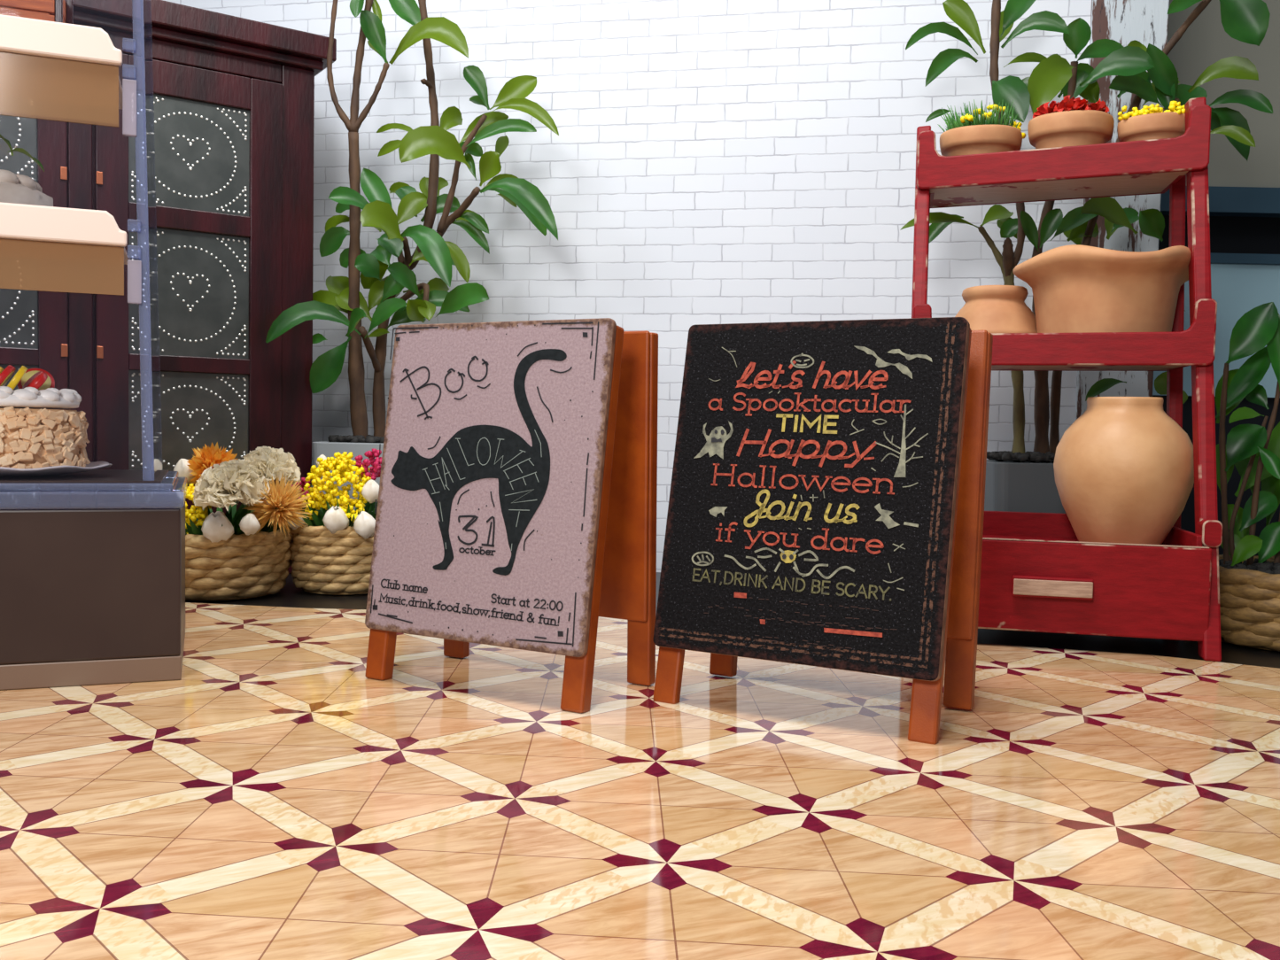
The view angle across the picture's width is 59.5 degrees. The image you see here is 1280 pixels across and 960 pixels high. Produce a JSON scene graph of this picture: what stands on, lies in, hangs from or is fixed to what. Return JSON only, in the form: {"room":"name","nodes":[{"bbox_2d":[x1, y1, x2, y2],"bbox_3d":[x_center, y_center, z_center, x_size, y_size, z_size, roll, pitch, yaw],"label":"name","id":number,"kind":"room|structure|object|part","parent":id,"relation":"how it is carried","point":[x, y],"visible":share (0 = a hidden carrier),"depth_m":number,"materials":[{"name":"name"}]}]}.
{"room":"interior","nodes":[
{"label":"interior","id":0,"kind":"room"},
{"bbox_2d":[162,0,1091,572],"bbox_3d":[-0.658,-1.685,5.467,5.380,4.214,0.051,2,3,11],"label":"wall","id":1,"kind":"structure","parent":0,"point":[709,161],"depth_m":5.28,"materials":[{"name":"white brick"}]},
{"bbox_2d":[0,602,1279,959],"bbox_3d":[-0.013,0.616,1.581,5.800,0.013,5.500,1,3,0],"label":"floor","id":2,"kind":"structure","parent":0,"point":[275,799],"depth_m":2.00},
{"bbox_2d":[0,0,186,690],"bbox_3d":[-1.804,-0.574,3.034,1.062,2.149,0.794,0,3,-21],"label":"display case","id":3,"kind":"object","parent":2,"relation":"on","point":[92,563],"visible":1,"depth_m":2.83,"materials":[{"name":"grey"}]},
{"bbox_2d":[0,134,53,206],"bbox_3d":[-1.774,-0.777,3.000,0.363,0.267,0.366,0,3,-20],"label":"cake","id":4,"kind":"object","parent":3,"relation":"on","point":[14,189],"visible":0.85,"depth_m":2.93,"materials":[{"name":"white food"}]},
{"bbox_2d":[0,0,73,23],"bbox_3d":[-1.785,-1.245,3.015,0.436,0.270,0.280,0,3,-21],"label":"wooden crate","id":5,"kind":"object","parent":3,"relation":"on","point":[57,11],"visible":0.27,"depth_m":2.95,"materials":[{"name":"orange wood"}]},
{"bbox_3d":[-1.542,-1.238,2.970,0.017,0.270,0.017,0,3,-21],"label":"corner post","id":6,"kind":"part","parent":5,"relation":"part of","materials":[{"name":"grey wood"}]},
{"bbox_3d":[-1.638,-1.251,3.214,0.017,0.270,0.017,0,3,-21],"label":"corner post","id":7,"kind":"part","parent":5,"relation":"part of","materials":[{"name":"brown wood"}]},
{"bbox_2d":[0,461,112,476],"bbox_3d":[-1.721,-0.032,3.043,0.530,0.034,0.526,1,3,0],"label":"plate","id":8,"kind":"object","parent":3,"relation":"on","point":[55,470],"visible":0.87,"depth_m":2.92,"materials":[{"name":"white ceramic"}]},
{"bbox_2d":[0,364,90,473],"bbox_3d":[-1.717,-0.165,3.032,0.401,0.287,0.411,1,3,0],"label":"cake","id":9,"kind":"object","parent":8,"relation":"on","point":[32,437],"visible":0.98,"depth_m":2.94,"materials":[{"name":"brown food"}]},
{"bbox_2d":[0,14,137,137],"bbox_3d":[-1.749,-1.030,2.968,0.910,0.260,0.773,1,3,0],"label":"shelf","id":10,"kind":"object","parent":3,"relation":"on","point":[50,70],"depth_m":2.81,"materials":[{"name":"white wood"}]},
{"bbox_2d":[0,202,141,304],"bbox_3d":[-1.756,-0.585,2.984,0.937,0.230,0.793,1,3,0],"label":"shelf","id":11,"kind":"object","parent":3,"relation":"on","point":[42,248],"depth_m":2.82,"materials":[{"name":"white wood"}]},
{"bbox_3d":[-1.294,-0.798,2.904,0.081,1.607,0.036,2,3,20],"label":"corner post","id":12,"kind":"part","parent":3,"relation":"part of","materials":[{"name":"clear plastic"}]},
{"bbox_3d":[-1.509,-0.829,3.454,0.036,1.607,0.081,3,3,28],"label":"corner post","id":13,"kind":"part","parent":3,"relation":"part of","materials":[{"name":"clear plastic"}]},
{"bbox_2d":[364,318,658,713],"bbox_3d":[-0.342,0.065,2.957,0.696,0.950,0.371,3,3,29],"label":"sandwich board","id":14,"kind":"object","parent":2,"relation":"on","point":[516,508],"visible":1,"depth_m":2.85,"materials":[{"name":"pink wood"}]},
{"bbox_3d":[-0.656,0.063,3.016,0.064,0.940,0.044,3,-5,29],"label":"leg","id":15,"kind":"part","parent":14,"relation":"part of","materials":[{"name":"orange wood"}]},
{"bbox_3d":[-0.532,0.054,3.237,0.070,0.926,0.038,3,5,29],"label":"leg","id":16,"kind":"part","parent":14,"relation":"part of","materials":[{"name":"orange wood"}]},
{"bbox_2d":[390,349,566,575],"bbox_3d":[-0.432,-0.050,2.860,0.520,0.572,0.002,3,-5,29],"label":"picture","id":17,"kind":"object","parent":14,"relation":"attached to","point":[475,453],"depth_m":2.82},
{"bbox_3d":[-0.115,0.089,2.719,0.064,0.940,0.044,3,-5,29],"label":"leg","id":18,"kind":"part","parent":14,"relation":"part of","materials":[{"name":"orange wood"}]},
{"bbox_3d":[0.007,0.079,2.942,0.070,0.926,0.038,3,5,29],"label":"leg","id":19,"kind":"part","parent":14,"relation":"part of","materials":[{"name":"orange wood"}]},
{"bbox_2d":[652,317,992,744],"bbox_3d":[0.455,0.089,2.793,0.711,0.957,0.442,3,3,29],"label":"sandwich board","id":20,"kind":"object","parent":2,"relation":"on","point":[826,508],"visible":1,"depth_m":2.66,"materials":[{"name":"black wood"}]},
{"bbox_3d":[0.120,0.088,2.853,0.064,0.954,0.032,3,-8,29],"label":"leg","id":21,"kind":"part","parent":20,"relation":"part of","materials":[{"name":"orange wood"}]},
{"bbox_3d":[0.256,0.073,3.094,0.070,0.932,0.038,3,-1,29],"label":"leg","id":22,"kind":"part","parent":20,"relation":"part of","materials":[{"name":"orange wood"}]},
{"bbox_3d":[0.683,0.115,2.542,0.064,0.954,0.032,3,-8,29],"label":"leg","id":23,"kind":"part","parent":20,"relation":"part of","materials":[{"name":"orange wood"}]},
{"bbox_3d":[0.816,0.099,2.784,0.070,0.932,0.038,3,-1,29],"label":"leg","id":24,"kind":"part","parent":20,"relation":"part of","materials":[{"name":"orange wood"}]},
{"bbox_2d":[911,97,1222,661],"bbox_3d":[1.447,-0.400,3.964,0.961,1.849,1.008,2,3,13],"label":"plant stand","id":25,"kind":"object","parent":2,"relation":"on","point":[1036,575],"visible":0.7,"depth_m":3.68,"materials":[{"name":"red paint"}]},
{"bbox_3d":[0.988,-0.410,3.979,0.052,1.849,0.799,2,3,13],"label":"post","id":26,"kind":"part","parent":25,"relation":"part of","materials":[{"name":"red paint"}]},
{"bbox_3d":[1.046,-0.380,4.200,0.045,1.769,0.356,2,3,13],"label":"post","id":27,"kind":"part","parent":25,"relation":"part of","materials":[{"name":"red paint"}]},
{"bbox_3d":[1.135,-1.137,4.355,0.020,0.097,0.287,2,3,13],"label":"rail","id":28,"kind":"part","parent":25,"relation":"part of","materials":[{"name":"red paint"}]},
{"bbox_2d":[937,99,1025,156],"bbox_3d":[1.295,-1.262,4.265,0.313,0.317,0.310,1,3,0],"label":"potted flowers","id":29,"kind":"object","parent":25,"relation":"on","point":[966,135],"visible":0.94,"depth_m":4.16,"materials":[{"name":"green plant"}]},
{"bbox_3d":[1.294,-1.210,4.268,0.303,0.214,0.310,1,3,0],"label":"pot","id":30,"kind":"part","parent":29,"relation":"part of","materials":[{"name":"ceramic"}]},
{"bbox_2d":[954,285,1037,333],"bbox_3d":[1.328,-0.575,4.196,0.338,0.286,0.334,1,3,0],"label":"clay jar","id":31,"kind":"object","parent":25,"relation":"on","point":[991,308],"visible":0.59,"depth_m":4.08,"materials":[{"name":"ceramic"}]},
{"bbox_3d":[1.455,0.289,4.093,0.845,0.340,0.020,2,3,13],"label":"panel","id":32,"kind":"part","parent":25,"relation":"part of","materials":[{"name":"red paint"}]},
{"bbox_3d":[1.553,-1.122,4.322,0.869,0.087,0.019,2,3,25],"label":"rail","id":33,"kind":"part","parent":25,"relation":"part of","materials":[{"name":"red paint"}]},
{"bbox_3d":[1.302,0.339,3.534,0.240,0.064,0.034,2,3,13],"label":"handle","id":34,"kind":"part","parent":25,"relation":"part of","materials":[{"name":"beige wood"}]},
{"bbox_3d":[1.297,0.341,3.516,0.236,0.050,0.005,2,3,13],"label":"handle","id":35,"kind":"part","parent":25,"relation":"part of","materials":[{"name":"brown wood"}]},
{"bbox_2d":[930,170,1188,207],"bbox_3d":[1.509,-1.081,4.139,0.942,0.020,0.352,2,3,25],"label":"shelf","id":36,"kind":"object","parent":25,"relation":"attached to","point":[993,187],"depth_m":4.08,"materials":[{"name":"red paint"}]},
{"bbox_2d":[1027,95,1114,148],"bbox_3d":[1.587,-1.248,4.133,0.301,0.314,0.304,1,3,0],"label":"potted flowers","id":37,"kind":"object","parent":25,"relation":"on","point":[1074,121],"visible":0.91,"depth_m":4.02,"materials":[{"name":"red plant"}]},
{"bbox_2d":[982,535,1167,545],"bbox_3d":[1.397,0.230,3.832,0.845,0.022,0.510,2,3,13],"label":"shelf","id":38,"kind":"object","parent":25,"relation":"attached to","point":[1058,538],"depth_m":4.05,"materials":[{"name":"red paint"}]},
{"bbox_2d":[991,365,1182,370],"bbox_3d":[1.446,-0.408,3.957,0.898,0.020,0.357,2,3,20],"label":"shelf","id":39,"kind":"object","parent":25,"relation":"attached to","point":[993,368],"depth_m":3.94,"materials":[{"name":"red paint"}]},
{"bbox_3d":[1.489,-0.449,4.140,0.855,0.087,0.020,2,3,20],"label":"rail","id":40,"kind":"part","parent":25,"relation":"part of","materials":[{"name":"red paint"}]},
{"bbox_3d":[1.379,0.331,3.802,0.900,0.290,0.525,2,3,13],"label":"drawer","id":41,"kind":"part","parent":25,"relation":"part of","materials":[{"name":"red paint"}]},
{"bbox_2d":[1012,244,1190,333],"bbox_3d":[1.645,-0.607,3.962,0.574,0.382,0.573,-1,4,-42],"label":"pot","id":42,"kind":"object","parent":25,"relation":"on","point":[1076,288],"visible":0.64,"depth_m":3.75,"materials":[{"name":"ceramic"}]},
{"bbox_2d":[1053,396,1194,544],"bbox_3d":[1.640,-0.027,3.799,0.444,0.503,0.438,1,3,0],"label":"clay vase","id":43,"kind":"object","parent":25,"relation":"on","point":[1124,469],"visible":0.91,"depth_m":3.65,"materials":[{"name":"ceramic"}]},
{"bbox_2d":[1117,100,1185,141],"bbox_3d":[1.844,-1.207,4.006,0.252,0.256,0.252,2,3,25],"label":"potted flowers","id":44,"kind":"object","parent":25,"relation":"on","point":[1153,123],"visible":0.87,"depth_m":3.91,"materials":[{"name":"yellow plant"}]},
{"bbox_3d":[1.902,-1.104,3.993,0.020,0.097,0.287,2,3,13],"label":"rail","id":45,"kind":"part","parent":25,"relation":"part of","materials":[{"name":"red paint"}]},
{"bbox_3d":[1.891,-0.350,3.956,0.045,1.769,0.261,2,3,13],"label":"post","id":46,"kind":"part","parent":25,"relation":"part of","materials":[{"name":"red paint"}]},
{"bbox_3d":[1.847,-0.432,3.848,0.020,0.097,0.286,2,3,13],"label":"rail","id":47,"kind":"part","parent":25,"relation":"part of","materials":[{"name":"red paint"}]},
{"bbox_3d":[1.802,0.323,3.745,0.018,0.320,0.504,2,3,13],"label":"panel","id":48,"kind":"part","parent":25,"relation":"part of","materials":[{"name":"red paint"}]},
{"bbox_3d":[1.841,-0.378,3.665,0.052,1.849,0.572,2,3,13],"label":"post","id":49,"kind":"part","parent":25,"relation":"part of","materials":[{"name":"red paint"}]},
{"bbox_2d":[185,554,1279,668],"bbox_3d":[-0.011,0.544,3.730,12.000,0.046,10.600,1,3,0],"label":"baseboard","id":50,"kind":"structure","parent":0,"point":[290,596],"depth_m":3.83,"materials":[{"name":"black"}]},
{"bbox_2d":[0,0,336,574],"bbox_3d":[-2.425,-0.779,4.757,2.050,2.400,0.735,-1,3,-35],"label":"tall cabinet","id":51,"kind":"object","parent":50,"relation":"on","point":[234,96],"visible":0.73,"depth_m":4.75,"materials":[{"name":"brown wood"}]},
{"bbox_3d":[-2.572,-1.364,4.259,0.488,0.458,0.010,-1,3,-35],"label":"tin panel","id":52,"kind":"part","parent":51,"relation":"part of","materials":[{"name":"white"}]},
{"bbox_3d":[-2.584,-0.782,4.287,0.488,0.528,0.010,-1,3,-35],"label":"tin panel","id":53,"kind":"part","parent":51,"relation":"part of","materials":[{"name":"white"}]},
{"bbox_3d":[-2.596,-0.216,4.314,0.488,0.468,0.010,-1,3,-35],"label":"tin panel","id":54,"kind":"part","parent":51,"relation":"part of","materials":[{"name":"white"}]},
{"bbox_3d":[-2.604,-0.754,4.267,0.750,1.950,0.034,-1,3,-35],"label":"door","id":55,"kind":"part","parent":51,"relation":"part of","materials":[{"name":"brown wood"}]},
{"bbox_3d":[-2.243,-1.784,4.478,1.608,0.080,0.022,-1,3,-35],"label":"rail","id":56,"kind":"part","parent":51,"relation":"part of","materials":[{"name":"brown wood"}]},
{"bbox_3d":[-1.903,-0.763,4.758,0.750,1.950,0.034,-1,3,-35],"label":"door","id":57,"kind":"part","parent":51,"relation":"part of","materials":[{"name":"brown wood"}]},
{"bbox_3d":[-1.912,-0.791,4.757,0.488,0.528,0.010,-1,3,-35],"label":"tin panel","id":58,"kind":"part","parent":51,"relation":"part of","materials":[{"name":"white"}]},
{"bbox_3d":[-1.924,-0.224,4.784,0.488,0.468,0.010,-1,3,-35],"label":"tin panel","id":59,"kind":"part","parent":51,"relation":"part of","materials":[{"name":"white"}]},
{"bbox_3d":[-1.900,-1.373,4.729,0.488,0.458,0.010,-1,3,-35],"label":"tin panel","id":60,"kind":"part","parent":51,"relation":"part of","materials":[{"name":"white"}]},
{"bbox_3d":[-2.402,-1.908,4.703,2.050,0.140,0.735,-1,3,-35],"label":"crown","id":61,"kind":"part","parent":51,"relation":"part of","materials":[{"name":"brown wood"}]},
{"bbox_2d":[173,442,312,600],"bbox_3d":[-1.608,0.150,4.403,0.697,0.604,0.628,1,3,0],"label":"flower basket","id":62,"kind":"object","parent":50,"relation":"on","point":[245,553],"visible":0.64,"depth_m":4.23,"materials":[{"name":"wicker"}]},
{"bbox_2d":[287,448,382,594],"bbox_3d":[-1.217,0.160,4.591,0.588,0.582,0.525,1,3,0],"label":"flower basket","id":63,"kind":"object","parent":50,"relation":"on","point":[332,553],"visible":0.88,"depth_m":4.42,"materials":[{"name":"wicker"}]},
{"bbox_2d":[265,0,558,513],"bbox_3d":[-0.970,-0.916,5.003,1.240,2.709,0.657,1,3,0],"label":"potted plant","id":64,"kind":"object","parent":50,"relation":"on","point":[343,294],"visible":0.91,"depth_m":4.97,"materials":[{"name":"green plant"}]},
{"bbox_3d":[-1.324,-1.859,4.968,0.132,0.615,0.040,1,3,0],"label":"stem","id":65,"kind":"part","parent":64,"relation":"part of","materials":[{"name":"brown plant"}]},
{"bbox_3d":[-1.273,0.125,5.183,0.400,0.600,0.400,1,3,0],"label":"pot","id":66,"kind":"part","parent":64,"relation":"part of","materials":[{"name":"grey"}]},
{"bbox_3d":[-1.276,-0.817,5.063,0.083,1.467,0.138,3,3,36],"label":"stem","id":67,"kind":"part","parent":64,"relation":"part of","materials":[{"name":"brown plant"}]},
{"bbox_3d":[-1.234,-1.851,4.953,0.122,0.614,0.044,2,3,24],"label":"stem","id":68,"kind":"part","parent":64,"relation":"part of","materials":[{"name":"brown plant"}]},
{"bbox_3d":[-1.215,-0.585,5.060,0.043,0.205,0.220,2,3,10],"label":"stem","id":69,"kind":"part","parent":64,"relation":"part of","materials":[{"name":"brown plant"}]},
{"bbox_3d":[-1.197,-1.699,4.965,0.173,0.297,0.032,2,3,9],"label":"stem","id":70,"kind":"part","parent":64,"relation":"part of","materials":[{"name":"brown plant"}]},
{"bbox_3d":[-1.102,-0.937,5.045,0.144,0.303,0.184,1,3,0],"label":"stem","id":71,"kind":"part","parent":64,"relation":"part of","materials":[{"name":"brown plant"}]},
{"bbox_3d":[-1.097,-1.076,5.049,0.052,0.217,0.097,2,3,24],"label":"stem","id":72,"kind":"part","parent":64,"relation":"part of","materials":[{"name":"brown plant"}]},
{"bbox_3d":[-1.066,-1.138,5.106,0.311,2.111,0.158,1,3,0],"label":"stem","id":73,"kind":"part","parent":64,"relation":"part of","materials":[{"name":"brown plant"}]},
{"bbox_3d":[-1.032,-0.829,5.071,0.270,0.134,0.082,3,3,38],"label":"stem","id":74,"kind":"part","parent":64,"relation":"part of","materials":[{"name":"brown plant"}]},
{"bbox_3d":[-0.949,-1.766,4.996,0.025,0.040,0.076,3,3,37],"label":"stem","id":75,"kind":"part","parent":64,"relation":"part of","materials":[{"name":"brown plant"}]},
{"bbox_3d":[-0.841,-1.152,5.026,0.303,0.305,0.058,2,3,25],"label":"stem","id":76,"kind":"part","parent":64,"relation":"part of","materials":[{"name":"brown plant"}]},
{"bbox_3d":[-0.802,-1.371,5.003,0.239,0.518,0.048,2,3,19],"label":"stem","id":77,"kind":"part","parent":64,"relation":"part of","materials":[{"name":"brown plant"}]},
{"bbox_2d":[899,0,1272,513],"bbox_3d":[1.766,-0.751,4.574,1.477,2.533,0.536,1,3,0],"label":"potted plant","id":78,"kind":"object","parent":50,"relation":"on","point":[1017,480],"visible":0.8,"depth_m":4.50,"materials":[{"name":"green plant"}]},
{"bbox_3d":[1.447,-0.933,4.559,0.144,0.205,0.036,1,3,0],"label":"stem","id":79,"kind":"part","parent":78,"relation":"part of","materials":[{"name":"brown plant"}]},
{"bbox_3d":[1.500,-1.405,4.556,0.174,1.148,0.074,1,3,0],"label":"stem","id":80,"kind":"part","parent":78,"relation":"part of","materials":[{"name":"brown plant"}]},
{"bbox_3d":[1.489,-0.896,4.531,0.054,0.164,0.079,1,3,0],"label":"stem","id":81,"kind":"part","parent":78,"relation":"part of","materials":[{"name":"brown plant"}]},
{"bbox_3d":[1.532,-0.478,4.581,0.118,0.797,0.052,1,3,0],"label":"stem","id":82,"kind":"part","parent":78,"relation":"part of","materials":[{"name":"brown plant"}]},
{"bbox_3d":[1.626,0.216,4.674,0.430,0.585,0.430,1,3,0],"label":"pot","id":83,"kind":"part","parent":78,"relation":"part of","materials":[{"name":"grey"}]},
{"bbox_3d":[1.691,-0.887,4.604,0.153,1.617,0.070,2,3,23],"label":"stem","id":84,"kind":"part","parent":78,"relation":"part of","materials":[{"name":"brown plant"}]},
{"bbox_3d":[2.028,-1.036,4.618,0.586,1.925,0.116,1,3,0],"label":"stem","id":85,"kind":"part","parent":78,"relation":"part of","materials":[{"name":"brown plant"}]},
{"bbox_3d":[2.075,-1.450,4.572,0.232,0.207,0.030,2,3,22],"label":"stem","id":86,"kind":"part","parent":78,"relation":"part of","materials":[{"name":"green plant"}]},
{"bbox_2d":[1075,0,1169,419],"bbox_3d":[2.123,-1.601,4.907,0.310,4.214,0.100,2,3,14],"label":"wall","id":87,"kind":"structure","parent":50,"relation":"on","point":[1122,21],"depth_m":4.87,"materials":[{"name":"paint"}]},
{"bbox_2d":[1214,302,1279,651],"bbox_3d":[2.291,-0.032,3.876,0.723,1.176,0.695,-1,3,-36],"label":"plant","id":88,"kind":"object","parent":50,"relation":"on","point":[1249,584],"visible":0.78,"depth_m":3.97,"materials":[{"name":"green plant"}]},
{"bbox_3d":[2.096,-0.036,4.001,0.061,0.761,0.022,1,3,0],"label":"stem","id":89,"kind":"part","parent":88,"relation":"part of","materials":[{"name":"brown plant"}]},
{"bbox_3d":[2.189,0.058,4.028,0.127,0.580,0.021,1,3,-5],"label":"stem","id":90,"kind":"part","parent":88,"relation":"part of","materials":[{"name":"green plant"}]},
{"bbox_3d":[2.231,-0.051,3.993,0.090,0.794,0.036,1,3,0],"label":"stem","id":91,"kind":"part","parent":88,"relation":"part of","materials":[{"name":"green plant"}]},
{"bbox_3d":[2.320,0.074,4.026,0.060,0.545,0.020,1,3,0],"label":"stem","id":92,"kind":"part","parent":88,"relation":"part of","materials":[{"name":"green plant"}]},
{"bbox_2d":[1152,395,1279,555],"bbox_3d":[3.801,-0.017,6.733,4.800,0.944,0.060,1,3,0],"label":"wall","id":93,"kind":"structure","parent":0,"point":[1188,515],"depth_m":6.70,"materials":[{"name":"black"}]},
{"bbox_2d":[1152,252,1279,398],"bbox_3d":[3.819,-0.894,6.571,4.800,0.825,0.180,1,3,0],"label":"trim","id":94,"kind":"structure","parent":93,"relation":"attached to","point":[1240,283],"depth_m":6.51,"materials":[{"name":"blue"}]},
{"bbox_2d":[1158,215,1279,397],"bbox_3d":[3.817,-0.766,7.018,4.800,2.414,0.100,1,3,0],"label":"wall","id":95,"kind":"structure","parent":0,"point":[1228,234],"depth_m":6.93,"materials":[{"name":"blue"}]},
{"bbox_2d":[1167,0,1279,187],"bbox_3d":[3.865,-3.106,6.506,4.800,2.890,0.100,1,3,0],"label":"wall","id":96,"kind":"structure","parent":0,"point":[1206,42],"depth_m":6.49,"materials":[{"name":"grey"}]},
{"bbox_2d":[1160,186,1279,217],"bbox_3d":[3.834,-1.606,6.487,4.800,0.145,0.120,1,3,0],"label":"trim","id":97,"kind":"structure","parent":96,"relation":"attached to","point":[1223,201],"depth_m":6.43,"materials":[{"name":"blue"}]}
]}

